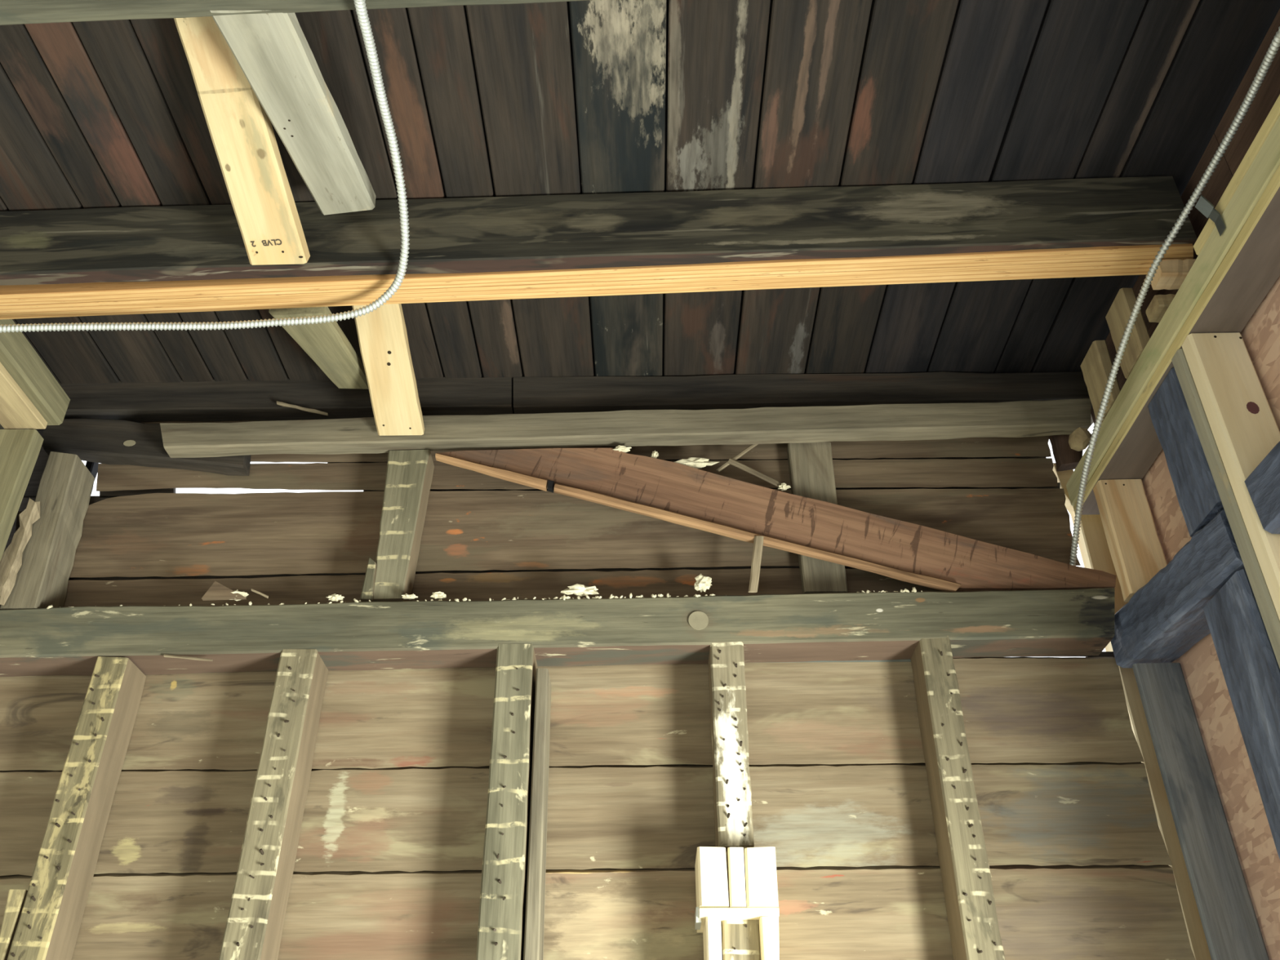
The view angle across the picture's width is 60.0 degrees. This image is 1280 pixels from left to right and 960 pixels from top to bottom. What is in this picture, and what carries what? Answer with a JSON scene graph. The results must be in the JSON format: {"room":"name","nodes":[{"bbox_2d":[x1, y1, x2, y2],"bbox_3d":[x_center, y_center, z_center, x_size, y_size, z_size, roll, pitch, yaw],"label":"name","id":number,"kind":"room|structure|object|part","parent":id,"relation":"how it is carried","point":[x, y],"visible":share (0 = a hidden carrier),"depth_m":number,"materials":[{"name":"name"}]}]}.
{"room":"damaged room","nodes":[
{"label":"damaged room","id":0,"kind":"room"},
{"bbox_2d":[0,409,1195,959],"bbox_3d":[-0.309,0.591,2.171,3.192,2.251,0.084,-1,-33,0],"label":"wall","id":1,"kind":"structure","parent":0,"point":[388,862],"depth_m":2.16,"materials":[{"name":"brown wood"}]},
{"bbox_2d":[0,889,27,959],"bbox_3d":[-1.083,0.873,1.886,0.030,0.322,0.092,-2,-33,0],"label":"block","id":2,"kind":"object","parent":1,"relation":"attached to","point":[15,900],"visible":0.44,"depth_m":1.91,"materials":[{"name":"paint"}]},
{"bbox_2d":[7,656,146,959],"bbox_3d":[-1.036,0.688,2.003,0.067,0.760,0.110,0,-33,1],"label":"stud","id":3,"kind":"object","parent":1,"relation":"attached to","point":[48,926],"visible":1,"depth_m":2.02,"materials":[{"name":"paint"}]},
{"bbox_2d":[42,417,251,475],"bbox_3d":[-1.130,-0.079,2.535,0.488,0.155,0.048,-1,-33,0],"label":"board","id":4,"kind":"object","parent":1,"relation":"attached to","point":[102,441],"visible":0.72,"depth_m":2.51,"materials":[{"name":"brown wood"}]},
{"bbox_2d":[160,398,1090,457],"bbox_3d":[-0.030,-0.115,2.485,2.087,0.076,0.048,-1,-33,0],"label":"plate","id":5,"kind":"object","parent":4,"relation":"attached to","point":[1015,419],"visible":0.94,"depth_m":2.46,"materials":[{"name":"grey wood"}]},
{"bbox_2d":[351,303,424,435],"bbox_3d":[-0.535,-0.242,2.360,0.101,0.161,0.314,-2,-33,2],"label":"brace","id":6,"kind":"object","parent":5,"relation":"attached to","point":[382,335],"visible":0.89,"depth_m":2.35,"materials":[{"name":"brown wood"}]},
{"bbox_2d":[715,444,758,471],"bbox_3d":[0.219,-0.052,2.473,0.103,0.080,0.007,-1,-33,0],"label":"scrap","id":7,"kind":"object","parent":5,"relation":"attached to","point":[724,465],"visible":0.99,"depth_m":2.47,"materials":[{"name":"brown wood"}]},
{"bbox_2d":[218,648,328,959],"bbox_3d":[-0.673,0.681,2.004,0.072,0.774,0.109,0,-33,1],"label":"stud","id":8,"kind":"object","parent":1,"relation":"attached to","point":[254,926],"visible":1,"depth_m":2.02,"materials":[{"name":"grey wood"}]},
{"bbox_2d":[475,644,537,959],"bbox_3d":[-0.241,0.675,2.003,0.078,0.784,0.110,-1,-33,0],"label":"stud","id":9,"kind":"object","parent":1,"relation":"attached to","point":[503,894],"visible":0.95,"depth_m":2.00,"materials":[{"name":"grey wood"}]},
{"bbox_2d":[523,668,551,959],"bbox_3d":[-0.185,0.698,1.993,0.028,0.733,0.093,-1,-33,0],"label":"strip","id":10,"kind":"object","parent":1,"relation":"attached to","point":[536,868],"visible":1,"depth_m":2.00,"materials":[{"name":"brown wood"}]},
{"bbox_2d":[0,587,1114,676],"bbox_3d":[-0.282,0.310,2.244,2.477,0.111,0.103,-1,-33,0],"label":"beam","id":11,"kind":"structure","parent":1,"relation":"attached to","point":[871,625],"depth_m":2.20,"materials":[{"name":"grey wood"}]},
{"bbox_2d":[0,451,94,609],"bbox_3d":[-1.261,0.124,2.378,0.077,0.385,0.102,-2,-33,-1],"label":"post","id":12,"kind":"object","parent":11,"relation":"on","point":[65,486],"visible":0.83,"depth_m":2.35,"materials":[{"name":"grey wood"}]},
{"bbox_2d":[0,497,39,605],"bbox_3d":[-1.292,0.147,2.288,0.051,0.253,0.028,-1,-33,0],"label":"wood splinter","id":13,"kind":"object","parent":12,"relation":"hanging from","point":[11,562],"visible":1,"depth_m":2.28,"materials":[{"name":"brown wood"}]},
{"bbox_2d":[164,653,213,661],"bbox_3d":[-0.883,0.347,2.168,0.098,0.018,0.006,-1,-33,0],"label":"lath sliver","id":14,"kind":"object","parent":11,"relation":"hanging from","point":[165,655],"visible":1,"depth_m":2.17,"materials":[{"name":"brown wood"}]},
{"bbox_2d":[201,581,246,600],"bbox_3d":[-0.841,0.225,2.254,0.089,0.039,0.010,-1,-33,0],"label":"chip","id":15,"kind":"object","parent":11,"relation":"on","point":[217,591],"visible":1,"depth_m":2.25,"materials":[{"name":"brown wood"}]},
{"bbox_2d":[229,589,248,600],"bbox_3d":[-0.824,0.233,2.252,0.059,0.022,0.023,-1,-33,0],"label":"lump","id":16,"kind":"object","parent":11,"relation":"on","point":[243,593],"visible":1,"depth_m":2.25,"materials":[{"name":"white"}]},
{"bbox_2d":[251,588,268,598],"bbox_3d":[-0.770,0.230,2.245,0.037,0.023,0.006,-1,-33,0],"label":"lath sliver","id":17,"kind":"object","parent":11,"relation":"on","point":[252,589],"visible":1,"depth_m":2.24,"materials":[{"name":"brown wood"}]},
{"bbox_2d":[325,594,344,601],"bbox_3d":[-0.617,0.238,2.244,0.039,0.015,0.019,-1,-33,0],"label":"lump","id":18,"kind":"object","parent":11,"relation":"on","point":[335,597],"visible":1,"depth_m":2.24,"materials":[{"name":"white"}]},
{"bbox_2d":[360,449,434,601],"bbox_3d":[-0.519,0.107,2.392,0.100,0.376,0.079,0,-33,1],"label":"post","id":19,"kind":"object","parent":11,"relation":"on","point":[409,473],"visible":0.96,"depth_m":2.37,"materials":[{"name":"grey wood"}]},
{"bbox_2d":[401,593,417,599],"bbox_3d":[-0.466,0.236,2.244,0.034,0.010,0.021,6,-34,-10],"label":"lump","id":20,"kind":"object","parent":11,"relation":"on","point":[406,596],"visible":1,"depth_m":2.24,"materials":[{"name":"white"}]},
{"bbox_2d":[430,591,446,599],"bbox_3d":[-0.409,0.234,2.249,0.032,0.015,0.021,-1,-33,0],"label":"lump","id":21,"kind":"object","parent":11,"relation":"on","point":[437,595],"visible":1,"depth_m":2.25,"materials":[{"name":"white"}]},
{"bbox_2d":[46,586,923,608],"bbox_3d":[-0.312,0.243,2.239,1.767,0.024,0.019,-1,-33,0],"label":"crumbs","id":22,"kind":"object","parent":11,"relation":"on","point":[913,589],"visible":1,"depth_m":2.23,"materials":[{"name":"white"}]},
{"bbox_2d":[560,583,599,596],"bbox_3d":[-0.122,0.224,2.254,0.079,0.024,0.022,-1,-33,0],"label":"lump","id":23,"kind":"object","parent":11,"relation":"on","point":[580,590],"visible":1,"depth_m":2.25,"materials":[{"name":"white"}]},
{"bbox_2d":[688,611,708,630],"bbox_3d":[0.116,0.279,2.200,0.040,0.040,0.003,-1,-33,0],"label":"washer","id":24,"kind":"object","parent":11,"relation":"in","point":[697,620],"depth_m":2.20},
{"bbox_2d":[693,573,711,592],"bbox_3d":[0.129,0.210,2.262,0.037,0.041,0.021,-1,-33,0],"label":"lump","id":25,"kind":"object","parent":11,"relation":"on","point":[703,583],"visible":1,"depth_m":2.26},
{"bbox_2d":[748,535,763,592],"bbox_3d":[0.238,0.172,2.271,0.041,0.128,0.008,-1,-33,0],"label":"stick","id":26,"kind":"object","parent":11,"relation":"on","point":[757,540],"visible":1,"depth_m":2.27,"materials":[{"name":"brown wood"}]},
{"bbox_2d":[435,448,1115,591],"bbox_3d":[0.262,0.080,2.353,1.422,0.377,0.041,-1,-33,0],"label":"plank","id":27,"kind":"object","parent":11,"relation":"on","point":[676,493],"visible":0.99,"depth_m":2.35,"materials":[{"name":"brown wood"}]},
{"bbox_2d":[612,445,631,453],"bbox_3d":[-0.040,-0.069,2.451,0.044,0.011,0.018,-1,-33,0],"label":"lump","id":28,"kind":"object","parent":27,"relation":"on","point":[620,448],"visible":1,"depth_m":2.45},
{"bbox_2d":[650,450,658,458],"bbox_3d":[0.032,-0.055,2.458,0.017,0.027,0.018,-17,-36,24],"label":"lump","id":29,"kind":"object","parent":27,"relation":"on","point":[655,454],"visible":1,"depth_m":2.45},
{"bbox_2d":[674,457,718,468],"bbox_3d":[0.123,-0.038,2.446,0.107,0.030,0.019,-1,-33,0],"label":"lump","id":30,"kind":"object","parent":27,"relation":"on","point":[694,462],"visible":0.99,"depth_m":2.44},
{"bbox_2d":[728,457,785,490],"bbox_3d":[0.258,-0.013,2.431,0.127,0.087,0.008,-1,-33,0],"label":"scrap","id":31,"kind":"object","parent":27,"relation":"on","point":[731,461],"visible":1,"depth_m":2.43,"materials":[{"name":"brown wood"}]},
{"bbox_2d":[777,483,791,490],"bbox_3d":[0.313,0.016,2.407,0.026,0.016,0.019,10,-35,-16],"label":"lump","id":32,"kind":"object","parent":27,"relation":"on","point":[783,486],"visible":1,"depth_m":2.40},
{"bbox_2d":[708,641,754,855],"bbox_3d":[0.171,0.505,2.108,0.066,0.399,0.110,0,-33,0],"label":"stud","id":33,"kind":"object","parent":1,"relation":"attached to","point":[732,796],"visible":1,"depth_m":2.06,"materials":[{"name":"paint"}]},
{"bbox_2d":[694,846,779,959],"bbox_3d":[0.167,0.833,1.873,0.141,0.384,0.143,-1,-33,0],"label":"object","id":34,"kind":"object","parent":1,"relation":"attached to","point":[740,884],"visible":0.94,"depth_m":1.88,"materials":[{"name":"wood"}]},
{"bbox_3d":[0.123,0.881,1.844,0.025,0.268,0.136,0,-33,1],"label":"header leg","id":35,"kind":"part","parent":34,"relation":"part of","materials":[{"name":"white wood"}]},
{"bbox_3d":[0.214,0.881,1.843,0.031,0.270,0.136,1,-33,1],"label":"header leg","id":36,"kind":"part","parent":34,"relation":"part of","materials":[{"name":"white wood"}]},
{"bbox_2d":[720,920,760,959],"bbox_3d":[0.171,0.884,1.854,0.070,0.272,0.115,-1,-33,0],"label":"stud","id":37,"kind":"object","parent":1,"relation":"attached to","point":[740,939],"visible":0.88,"depth_m":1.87,"materials":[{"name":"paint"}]},
{"bbox_2d":[786,442,848,593],"bbox_3d":[0.386,0.083,2.422,0.097,0.380,0.037,-1,-33,0],"label":"post","id":38,"kind":"object","parent":1,"relation":"attached to","point":[811,466],"visible":0.56,"depth_m":2.44,"materials":[{"name":"grey wood"}]},
{"bbox_2d":[910,635,1005,959],"bbox_3d":[0.580,0.663,2.001,0.067,0.801,0.109,0,-33,0],"label":"stud","id":39,"kind":"object","parent":1,"relation":"attached to","point":[968,891],"visible":0.99,"depth_m":2.01,"materials":[{"name":"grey wood"}]},
{"bbox_2d":[1052,462,1074,514],"bbox_3d":[0.974,0.020,2.533,0.042,0.122,0.030,-1,-33,0],"label":"block","id":40,"kind":"object","parent":1,"relation":"attached to","point":[1063,477],"visible":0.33,"depth_m":2.53,"materials":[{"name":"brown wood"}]},
{"bbox_2d":[1048,434,1083,471],"bbox_3d":[0.974,-0.067,2.506,0.076,0.094,0.032,-1,-33,0],"label":"stub","id":41,"kind":"object","parent":1,"relation":"attached to","point":[1066,458],"visible":0.59,"depth_m":2.49,"materials":[{"name":"brown wood"}]},
{"bbox_2d":[1071,510,1211,959],"bbox_3d":[1.023,0.557,2.204,0.078,1.182,0.041,0,-33,0],"label":"stud","id":42,"kind":"object","parent":1,"relation":"attached to","point":[1093,545],"visible":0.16,"depth_m":2.19,"materials":[{"name":"brown wood"}]},
{"bbox_2d":[1069,26,1279,565],"bbox_3d":[0.927,-0.317,1.850,0.055,0.344,1.376,1,-33,-2],"label":"cable","id":43,"kind":"object","parent":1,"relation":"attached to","point":[1273,50],"visible":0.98,"depth_m":1.96,"materials":[{"name":"metal"}]},
{"bbox_2d":[0,0,1279,386],"bbox_3d":[-0.221,-1.435,0.791,2.800,0.034,4.562,-1,-33,0],"label":"ceiling","id":44,"kind":"structure","parent":0,"point":[590,96],"depth_m":2.00,"materials":[{"name":"brown wood"}]},
{"bbox_2d":[59,377,513,422],"bbox_3d":[-0.942,-0.188,2.602,1.293,0.098,0.053,0,-33,0],"label":"board","id":45,"kind":"object","parent":44,"relation":"attached to","point":[237,400],"visible":0.65,"depth_m":2.58,"materials":[{"name":"brown wood"}]},
{"bbox_2d":[276,400,328,415],"bbox_3d":[-0.773,-0.164,2.541,0.123,0.042,0.010,-1,-33,0],"label":"splinter","id":46,"kind":"object","parent":45,"relation":"attached to","point":[280,403],"visible":1,"depth_m":2.54,"materials":[{"name":"brown wood"}]},
{"bbox_2d":[0,0,588,25],"bbox_3d":[-0.029,-0.775,1.622,1.920,0.171,0.051,-2,-33,1],"label":"joist","id":47,"kind":"object","parent":44,"relation":"attached to","point":[11,11],"visible":1,"depth_m":1.60,"materials":[{"name":"grey wood"}]},
{"bbox_2d":[209,9,375,214],"bbox_3d":[-0.550,-0.601,1.822,0.112,0.108,0.474,-3,-33,4],"label":"brace","id":48,"kind":"object","parent":47,"relation":"attached to","point":[273,51],"visible":0.99,"depth_m":1.78,"materials":[{"name":"grey wood"}]},
{"bbox_2d":[0,243,1193,319],"bbox_3d":[-0.293,-0.431,2.136,2.660,0.166,0.072,-2,-33,2],"label":"beam","id":49,"kind":"structure","parent":44,"relation":"attached to","point":[119,298],"depth_m":2.08,"materials":[{"name":"brown wood"}]},
{"bbox_2d":[0,319,70,429],"bbox_3d":[-1.325,-0.564,1.783,0.115,0.097,1.550,-1,-33,0],"label":"brace","id":50,"kind":"object","parent":49,"relation":"attached to","point":[31,397],"visible":0.98,"depth_m":2.32,"materials":[{"name":"brown wood"}]},
{"bbox_2d":[0,0,409,333],"bbox_3d":[-0.763,-0.410,1.931,1.500,0.163,0.599,-23,-39,30],"label":"cable","id":51,"kind":"object","parent":49,"relation":"hanging from","point":[360,5],"visible":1,"depth_m":2.06,"materials":[{"name":"metal"}]},
{"bbox_2d":[268,306,368,389],"bbox_3d":[-0.657,-0.274,2.312,0.110,0.107,0.345,-2,-33,2],"label":"brace","id":52,"kind":"object","parent":49,"relation":"attached to","point":[326,344],"visible":0.79,"depth_m":2.28,"materials":[{"name":"beige wood"}]},
{"bbox_2d":[1151,258,1195,289],"bbox_3d":[0.990,-0.380,2.051,0.075,0.040,0.047,-1,-33,0],"label":"block","id":53,"kind":"object","parent":49,"relation":"attached to","point":[1171,274],"visible":0.7,"depth_m":2.04,"materials":[{"name":"brown wood"}]},
{"bbox_2d":[1146,293,1175,322],"bbox_3d":[0.996,-0.321,2.075,0.075,0.031,0.052,-1,-33,0],"label":"block","id":54,"kind":"object","parent":53,"relation":"attached to","point":[1159,304],"visible":0.39,"depth_m":2.06,"materials":[{"name":"brown wood"}]},
{"bbox_2d":[0,176,1196,285],"bbox_3d":[-0.256,-0.466,2.095,2.534,0.170,0.039,-1,-33,1],"label":"joist","id":55,"kind":"object","parent":44,"relation":"attached to","point":[462,235],"visible":0.95,"depth_m":2.07,"materials":[{"name":"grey wood"}]},
{"bbox_2d":[173,16,310,265],"bbox_3d":[-0.668,-0.584,1.867,0.102,0.189,0.460,-3,-33,3],"label":"brace","id":56,"kind":"object","parent":55,"relation":"attached to","point":[242,133],"visible":0.98,"depth_m":1.87,"materials":[{"name":"brown wood"}]},
{"bbox_2d":[513,371,1093,413],"bbox_3d":[0.409,-0.201,2.594,1.411,0.091,0.053,-1,-33,0],"label":"board","id":57,"kind":"object","parent":44,"relation":"attached to","point":[540,394],"visible":0.7,"depth_m":2.57,"materials":[{"name":"brown wood"}]},
{"bbox_2d":[1090,8,1279,959],"bbox_3d":[1.057,-0.065,-0.060,0.012,3.218,4.450,-1,-33,0],"label":"wall","id":58,"kind":"structure","parent":0,"point":[1236,783],"depth_m":1.97,"materials":[{"name":"brown wood"}]},
{"bbox_2d":[1066,94,1279,515],"bbox_3d":[0.995,-0.485,1.674,0.101,0.112,1.900,-1,-33,0],"label":"plate","id":59,"kind":"object","parent":58,"relation":"attached to","point":[1233,272],"visible":0.72,"depth_m":1.87,"materials":[{"name":"beige wood"}]},
{"bbox_2d":[1068,426,1091,451],"bbox_3d":[0.948,-0.086,2.388,0.048,0.043,0.059,-1,-33,0],"label":"block","id":60,"kind":"object","parent":59,"relation":"on","point":[1078,440],"visible":0.93,"depth_m":2.37,"materials":[{"name":"brown wood"}]},
{"bbox_2d":[1080,340,1120,425],"bbox_3d":[0.962,-0.202,2.311,0.028,0.157,0.090,-1,-33,0],"label":"block","id":61,"kind":"object","parent":59,"relation":"on","point":[1096,365],"visible":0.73,"depth_m":2.30,"materials":[{"name":"brown wood"}]},
{"bbox_2d":[1105,288,1150,378],"bbox_3d":[0.961,-0.288,2.179,0.028,0.157,0.092,-1,-33,0],"label":"block","id":62,"kind":"object","parent":59,"relation":"on","point":[1117,316],"visible":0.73,"depth_m":2.17,"materials":[{"name":"brown wood"}]},
{"bbox_2d":[1195,195,1226,235],"bbox_3d":[0.927,-0.429,1.804,0.047,0.058,0.023,16,-37,-24],"label":"strap","id":63,"kind":"object","parent":59,"relation":"attached to","point":[1203,205],"visible":1,"depth_m":1.81,"materials":[{"name":"metal"}]},
{"bbox_2d":[1132,662,1269,959],"bbox_3d":[1.026,1.397,1.502,0.094,2.468,0.016,-1,-33,0],"label":"stud","id":64,"kind":"object","parent":58,"relation":"attached to","point":[1229,922],"visible":1,"depth_m":2.00,"materials":[{"name":"grey wood"}]},
{"bbox_3d":[1.076,1.013,1.350,0.012,2.945,0.910,-1,-33,0],"label":"strand panel","id":65,"kind":"part","parent":58,"relation":"part of","materials":[{"name":"wood"}]},
{"bbox_2d":[1244,441,1279,533],"bbox_3d":[0.992,-0.586,0.712,0.106,0.111,2.380,-1,-32,0],"label":"side girt","id":66,"kind":"object","parent":58,"relation":"attached to","point":[1263,484],"visible":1,"depth_m":1.69,"materials":[{"name":"blue wood"}]},
{"bbox_3d":[-1.441,-0.035,-0.086,0.040,3.200,4.390,-1,-33,0],"label":"wall","id":67,"kind":"structure","parent":0,"visible":0},
{"bbox_2d":[0,429,44,561],"bbox_3d":[-1.388,0.059,2.303,0.178,0.376,0.040,0,-33,1],"label":"stud","id":68,"kind":"object","parent":67,"relation":"attached to","point":[20,449],"visible":1,"depth_m":2.34,"materials":[{"name":"beige wood"}]},
{"bbox_3d":[-0.181,1.302,-0.992,2.800,0.060,4.550,-1,-33,0],"label":"floor","id":69,"kind":"structure","parent":0,"visible":0},
{"bbox_2d":[1171,332,1279,668],"bbox_3d":[1.015,0.961,1.179,0.097,2.849,0.078,-1,-33,0],"label":"stud","id":70,"kind":"object","parent":69,"relation":"on","point":[1235,424],"visible":1,"depth_m":1.82,"materials":[{"name":"grey wood"}]},
{"bbox_2d":[1203,568,1279,858],"bbox_3d":[1.020,1.204,1.174,0.099,2.435,0.157,-1,-33,0],"label":"stud","id":71,"kind":"object","parent":69,"relation":"on","point":[1250,667],"visible":0.97,"depth_m":1.74,"materials":[{"name":"blue wood"}]},
{"bbox_2d":[1110,509,1244,667],"bbox_3d":[1.005,0.209,2.022,0.109,0.142,0.507,-1,-33,0],"label":"brace","id":72,"kind":"object","parent":71,"relation":"on","point":[1165,618],"visible":0.71,"depth_m":2.00,"materials":[{"name":"blue wood"}]},
{"bbox_2d":[1093,479,1167,602],"bbox_3d":[1.004,0.120,2.259,0.092,0.264,0.041,-1,-33,0],"label":"stud","id":73,"kind":"object","parent":72,"relation":"on","point":[1135,548],"visible":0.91,"depth_m":2.25,"materials":[{"name":"brown wood"}]},
{"bbox_2d":[1147,367,1224,537],"bbox_3d":[1.006,-0.052,1.975,0.090,0.284,0.128,-1,-33,0],"label":"stud","id":74,"kind":"object","parent":72,"relation":"on","point":[1199,500],"visible":0.41,"depth_m":1.96,"materials":[{"name":"blue wood"}]}
]}

